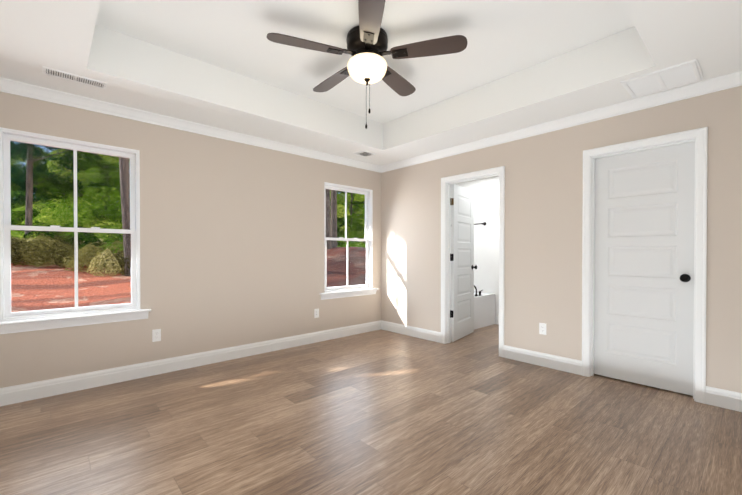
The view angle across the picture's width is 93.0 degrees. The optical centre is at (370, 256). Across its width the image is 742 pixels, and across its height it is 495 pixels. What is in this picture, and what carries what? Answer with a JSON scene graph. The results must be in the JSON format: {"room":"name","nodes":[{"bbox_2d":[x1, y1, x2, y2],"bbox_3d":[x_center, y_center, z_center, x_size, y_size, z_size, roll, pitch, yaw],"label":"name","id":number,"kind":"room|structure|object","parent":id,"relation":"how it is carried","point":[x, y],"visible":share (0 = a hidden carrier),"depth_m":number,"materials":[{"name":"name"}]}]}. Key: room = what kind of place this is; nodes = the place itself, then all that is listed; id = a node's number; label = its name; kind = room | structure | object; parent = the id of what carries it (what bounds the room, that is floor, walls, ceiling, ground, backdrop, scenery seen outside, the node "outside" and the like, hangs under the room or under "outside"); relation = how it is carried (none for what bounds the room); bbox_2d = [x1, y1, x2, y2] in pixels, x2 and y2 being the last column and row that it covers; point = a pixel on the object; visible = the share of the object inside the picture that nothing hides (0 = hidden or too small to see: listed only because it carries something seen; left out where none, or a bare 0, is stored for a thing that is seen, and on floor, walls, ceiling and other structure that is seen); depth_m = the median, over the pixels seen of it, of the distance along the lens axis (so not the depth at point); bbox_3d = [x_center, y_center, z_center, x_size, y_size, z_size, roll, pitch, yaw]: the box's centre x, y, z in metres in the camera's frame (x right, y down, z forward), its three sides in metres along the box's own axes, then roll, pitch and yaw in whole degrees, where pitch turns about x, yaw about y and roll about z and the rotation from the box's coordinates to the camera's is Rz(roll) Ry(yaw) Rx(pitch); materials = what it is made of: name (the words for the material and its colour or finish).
{"room":"empty bedroom","nodes":[
{"label":"empty bedroom","id":0,"kind":"room"},
{"bbox_2d":[0,92,380,387],"bbox_3d":[-0.806,-0.110,4.514,6.020,2.440,0.110,0,1,-42],"label":"wall","id":1,"kind":"structure","parent":0,"point":[231,243],"depth_m":3.62,"materials":[{"name":"beige paint"}]},
{"bbox_2d":[0,127,150,333],"bbox_3d":[-2.478,-0.192,2.957,1.054,1.550,0.164,0,1,-42],"label":"window","id":2,"kind":"structure","parent":1,"relation":"in","point":[24,321],"depth_m":2.92,"materials":[{"name":"white plastic"}]},
{"bbox_2d":[152,329,160,341],"bbox_3d":[-2.026,0.750,3.328,0.070,0.115,0.008,0,1,-42],"label":"electrical outlet","id":3,"kind":"object","parent":1,"relation":"attached to","point":[156,334],"visible":1,"depth_m":3.32,"materials":[{"name":"white plastic"}]},
{"bbox_2d":[0,320,379,405],"bbox_3d":[-1.362,1.048,3.932,4.120,0.134,0.014,0,1,-42],"label":"baseboard","id":4,"kind":"structure","parent":1,"relation":"attached to","point":[9,395],"depth_m":3.34,"materials":[{"name":"white paint"}]},
{"bbox_2d":[0,77,379,172],"bbox_3d":[-1.358,-1.283,3.878,3.960,0.082,0.072,0,1,-42],"label":"crown molding","id":5,"kind":"structure","parent":1,"relation":"attached to","point":[6,85],"depth_m":3.30,"materials":[{"name":"white paint"}]},
{"bbox_2d":[314,309,318,317],"bbox_3d":[-0.699,0.737,4.539,0.070,0.115,0.008,0,1,-42],"label":"electrical outlet","id":6,"kind":"object","parent":1,"relation":"attached to","point":[316,313],"visible":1,"depth_m":4.53,"materials":[{"name":"white plastic"}]},
{"bbox_2d":[319,182,378,299],"bbox_3d":[-0.317,-0.203,4.928,1.012,1.540,0.164,0,1,-42],"label":"window","id":7,"kind":"structure","parent":1,"relation":"in","point":[343,291],"depth_m":4.97,"materials":[{"name":"white plastic"}]},
{"bbox_2d":[0,324,741,494],"bbox_3d":[0.680,1.174,2.895,6.020,0.100,4.520,0,1,-42],"label":"floor","id":8,"kind":"structure","parent":0,"point":[380,412],"depth_m":2.27,"materials":[{"name":"brown wood"}]},
{"bbox_2d":[474,292,494,329],"bbox_3d":[1.134,0.857,5.552,1.501,0.490,0.958,0,1,-42],"label":"bathtub","id":9,"kind":"object","parent":8,"relation":"on","point":[484,309],"visible":0.12,"depth_m":5.48,"materials":[{"name":"white ceramic"}]},
{"bbox_2d":[474,285,482,295],"bbox_3d":[1.571,0.527,5.452,0.353,0.171,0.187,0,1,-42],"label":"tub faucet","id":10,"kind":"object","parent":9,"relation":"on","point":[476,291],"visible":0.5,"depth_m":5.41,"materials":[{"name":"black metal"}]},
{"bbox_2d":[0,0,741,165],"bbox_3d":[0.680,-1.521,2.873,6.020,0.410,4.520,0,1,-42],"label":"ceiling","id":11,"kind":"structure","parent":0,"point":[514,65],"depth_m":2.72,"materials":[{"name":"white paint"}]},
{"bbox_2d":[42,66,107,88],"bbox_3d":[-2.178,-1.309,2.599,0.365,0.010,0.135,0,1,-42],"label":"ceiling vent","id":12,"kind":"object","parent":11,"relation":"in","point":[73,77],"visible":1,"depth_m":2.59,"materials":[{"name":"white metal"}]},
{"bbox_2d":[353,150,376,156],"bbox_3d":[-0.077,-1.326,4.573,0.235,0.012,0.225,0,1,-42],"label":"ceiling vent","id":13,"kind":"object","parent":11,"relation":"in","point":[364,153],"visible":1,"depth_m":4.56,"materials":[{"name":"white metal"}]},
{"bbox_2d":[267,0,466,128],"bbox_3d":[-0.054,-1.300,2.684,1.389,0.689,1.349,0,1,-42],"label":"ceiling fan","id":14,"kind":"object","parent":11,"relation":"hanging from","point":[367,42],"visible":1,"depth_m":2.53,"materials":[{"name":"brown wood"}]},
{"bbox_2d":[620,59,702,97],"bbox_3d":[2.173,-1.309,2.633,0.410,0.011,0.429,0,1,-42],"label":"ceiling vent","id":15,"kind":"object","parent":11,"relation":"in","point":[684,73],"visible":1,"depth_m":2.61,"materials":[{"name":"white metal"}]},
{"bbox_2d":[453,176,498,315],"bbox_3d":[2.287,-0.118,5.500,0.120,2.440,2.600,0,1,-42],"label":"wall","id":16,"kind":"structure","parent":0,"point":[486,236],"depth_m":5.81,"materials":[{"name":"white paint"}]},
{"bbox_2d":[495,316,498,324],"bbox_3d":[2.531,1.038,5.143,0.014,0.134,1.530,0,1,-42],"label":"baseboard","id":17,"kind":"structure","parent":16,"relation":"attached to","point":[496,319],"depth_m":5.68,"materials":[{"name":"white paint"}]},
{"bbox_2d":[381,86,741,392],"bbox_3d":[1.683,-0.103,3.725,0.115,2.440,4.410,0,1,-42],"label":"wall","id":18,"kind":"structure","parent":0,"point":[543,221],"depth_m":3.50,"materials":[{"name":"beige paint"}]},
{"bbox_2d":[380,320,440,342],"bbox_3d":[0.537,1.040,4.896,0.014,0.134,1.068,0,1,-42],"label":"baseboard","id":19,"kind":"structure","parent":18,"relation":"attached to","point":[435,336],"depth_m":4.86,"materials":[{"name":"white paint"}]},
{"bbox_2d":[451,184,476,341],"bbox_3d":[1.234,0.086,4.816,0.715,2.020,0.226,0,1,-42],"label":"bathroom door","id":20,"kind":"structure","parent":18,"relation":"in","point":[462,262],"depth_m":4.73,"materials":[{"name":"white paint"}]},
{"bbox_2d":[441,166,504,356],"bbox_3d":[1.222,0.060,4.219,0.134,2.105,0.844,0,1,-42],"label":"door frame","id":21,"kind":"structure","parent":18,"relation":"attached to","point":[500,170],"depth_m":4.45,"materials":[{"name":"white paint"}]},
{"bbox_2d":[539,323,545,334],"bbox_3d":[1.744,0.739,3.575,0.008,0.115,0.070,0,1,-42],"label":"electrical outlet","id":22,"kind":"object","parent":18,"relation":"attached to","point":[542,328],"visible":1,"depth_m":3.57,"materials":[{"name":"white plastic"}]},
{"bbox_2d":[504,345,581,374],"bbox_3d":[1.725,1.051,3.594,0.014,0.134,0.770,0,1,-42],"label":"baseboard","id":23,"kind":"structure","parent":18,"relation":"attached to","point":[560,363],"depth_m":3.55,"materials":[{"name":"white paint"}]},
{"bbox_2d":[380,71,741,172],"bbox_3d":[1.577,-1.282,3.693,0.072,0.082,4.300,0,1,-42],"label":"crown molding","id":24,"kind":"structure","parent":18,"relation":"attached to","point":[720,83],"depth_m":3.21,"materials":[{"name":"white paint"}]},
{"bbox_2d":[594,142,694,395],"bbox_3d":[2.342,0.100,3.064,0.171,2.020,0.721,0,1,-42],"label":"closet door","id":25,"kind":"structure","parent":18,"relation":"in","point":[644,277],"depth_m":3.02,"materials":[{"name":"white paint"}]},
{"bbox_2d":[582,127,707,403],"bbox_3d":[2.316,0.094,3.033,0.115,2.058,0.750,0,1,-42],"label":"door frame","id":26,"kind":"structure","parent":18,"relation":"attached to","point":[592,224],"depth_m":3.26,"materials":[{"name":"white paint"}]},
{"bbox_2d":[705,386,741,411],"bbox_3d":[2.790,1.061,2.426,0.014,0.134,0.704,0,1,-42],"label":"baseboard","id":27,"kind":"structure","parent":18,"relation":"attached to","point":[717,397],"depth_m":2.61,"materials":[{"name":"white paint"}]},
{"label":"outside","id":28,"kind":"structure","parent":0,"visible":0},
{"bbox_2d":[11,241,365,311],"bbox_3d":[-16.201,-1.536,30.659,90.000,6.036,59.250,0,1,-42],"label":"ground","id":29,"kind":"structure","parent":28,"point":[26,296],"depth_m":11.04,"materials":[{"name":"red soil"}]},
{"bbox_2d":[10,141,51,208],"bbox_3d":[-22.969,-6.392,21.297,6.183,11.003,6.415,0,1,-42],"label":"tree","id":30,"kind":"object","parent":29,"relation":"on","point":[22,156],"depth_m":21.66,"materials":[{"name":"green plant"}]},
{"bbox_2d":[10,141,96,238],"bbox_3d":[-14.152,-4.449,14.478,4.877,9.598,5.257,0,1,-42],"label":"tree","id":31,"kind":"object","parent":29,"relation":"on","point":[29,189],"depth_m":14.52,"materials":[{"name":"green plant"}]},
{"bbox_2d":[10,147,111,207],"bbox_3d":[-22.445,-5.857,26.432,8.108,9.011,8.305,0,1,-42],"label":"tree","id":32,"kind":"object","parent":29,"relation":"on","point":[13,164],"depth_m":24.07,"materials":[{"name":"green plant"}]},
{"bbox_2d":[11,199,123,252],"bbox_3d":[-15.979,-1.408,20.294,11.548,4.276,15.675,0,1,-42],"label":"brush","id":33,"kind":"object","parent":29,"relation":"on","point":[19,217],"depth_m":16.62,"materials":[{"name":"green plant"}]},
{"bbox_2d":[11,231,130,276],"bbox_3d":[-11.908,-0.133,14.681,7.290,2.084,8.778,0,1,-42],"label":"dry brush","id":34,"kind":"object","parent":29,"relation":"on","point":[90,256],"depth_m":12.81,"materials":[{"name":"green plant"}]},
{"bbox_2d":[33,146,129,227],"bbox_3d":[-13.165,-4.342,17.301,5.803,9.003,6.025,0,1,-42],"label":"tree","id":35,"kind":"object","parent":29,"relation":"on","point":[108,176],"depth_m":16.11,"materials":[{"name":"green plant"}]},
{"bbox_2d":[78,157,129,211],"bbox_3d":[-15.386,-5.850,22.379,7.089,11.000,6.583,0,1,-42],"label":"tree","id":36,"kind":"object","parent":29,"relation":"on","point":[96,196],"depth_m":20.28,"materials":[{"name":"green plant"}]},
{"bbox_2d":[119,157,130,275],"bbox_3d":[-9.128,-4.875,12.440,5.290,11.462,5.273,0,1,-42],"label":"tree","id":37,"kind":"object","parent":29,"relation":"on","point":[124,169],"depth_m":12.34,"materials":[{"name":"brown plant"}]},
{"bbox_2d":[326,189,330,248],"bbox_3d":[-2.010,-7.388,16.598,5.139,14.377,5.326,0,1,-42],"label":"tree","id":38,"kind":"object","parent":29,"relation":"on","point":[328,216],"depth_m":16.65,"materials":[{"name":"brown plant"}]},
{"bbox_2d":[330,190,336,247],"bbox_3d":[-1.745,-7.529,19.121,5.483,15.206,5.434,0,1,-42],"label":"tree","id":39,"kind":"object","parent":29,"relation":"on","point":[333,231],"depth_m":19.07,"materials":[{"name":"brown plant"}]},
{"bbox_2d":[330,192,359,233],"bbox_3d":[-4.414,-4.822,31.567,6.951,9.002,6.457,0,1,-42],"label":"tree","id":40,"kind":"object","parent":29,"relation":"on","point":[348,207],"depth_m":30.82,"materials":[{"name":"green plant"}]},
{"bbox_2d":[330,190,364,241],"bbox_3d":[-1.681,-4.401,29.964,6.924,8.502,6.502,0,1,-42],"label":"tree","id":41,"kind":"object","parent":29,"relation":"on","point":[358,219],"depth_m":28.96,"materials":[{"name":"green plant"}]},
{"bbox_2d":[337,192,364,237],"bbox_3d":[-0.839,-4.714,37.673,6.611,8.004,6.798,0,1,-42],"label":"tree","id":42,"kind":"object","parent":29,"relation":"on","point":[354,213],"depth_m":37.36,"materials":[{"name":"green plant"}]},
{"bbox_2d":[337,236,365,247],"bbox_3d":[-2.104,-0.322,23.999,6.080,2.354,6.553,0,1,-42],"label":"brush","id":43,"kind":"object","parent":29,"relation":"on","point":[350,243],"depth_m":22.18,"materials":[{"name":"green plant"}]},
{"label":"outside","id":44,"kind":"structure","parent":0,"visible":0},
{"bbox_2d":[11,190,363,241],"bbox_3d":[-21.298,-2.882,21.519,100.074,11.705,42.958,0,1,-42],"label":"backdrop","id":45,"kind":"structure","parent":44,"point":[73,195],"depth_m":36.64,"materials":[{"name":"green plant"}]}
]}

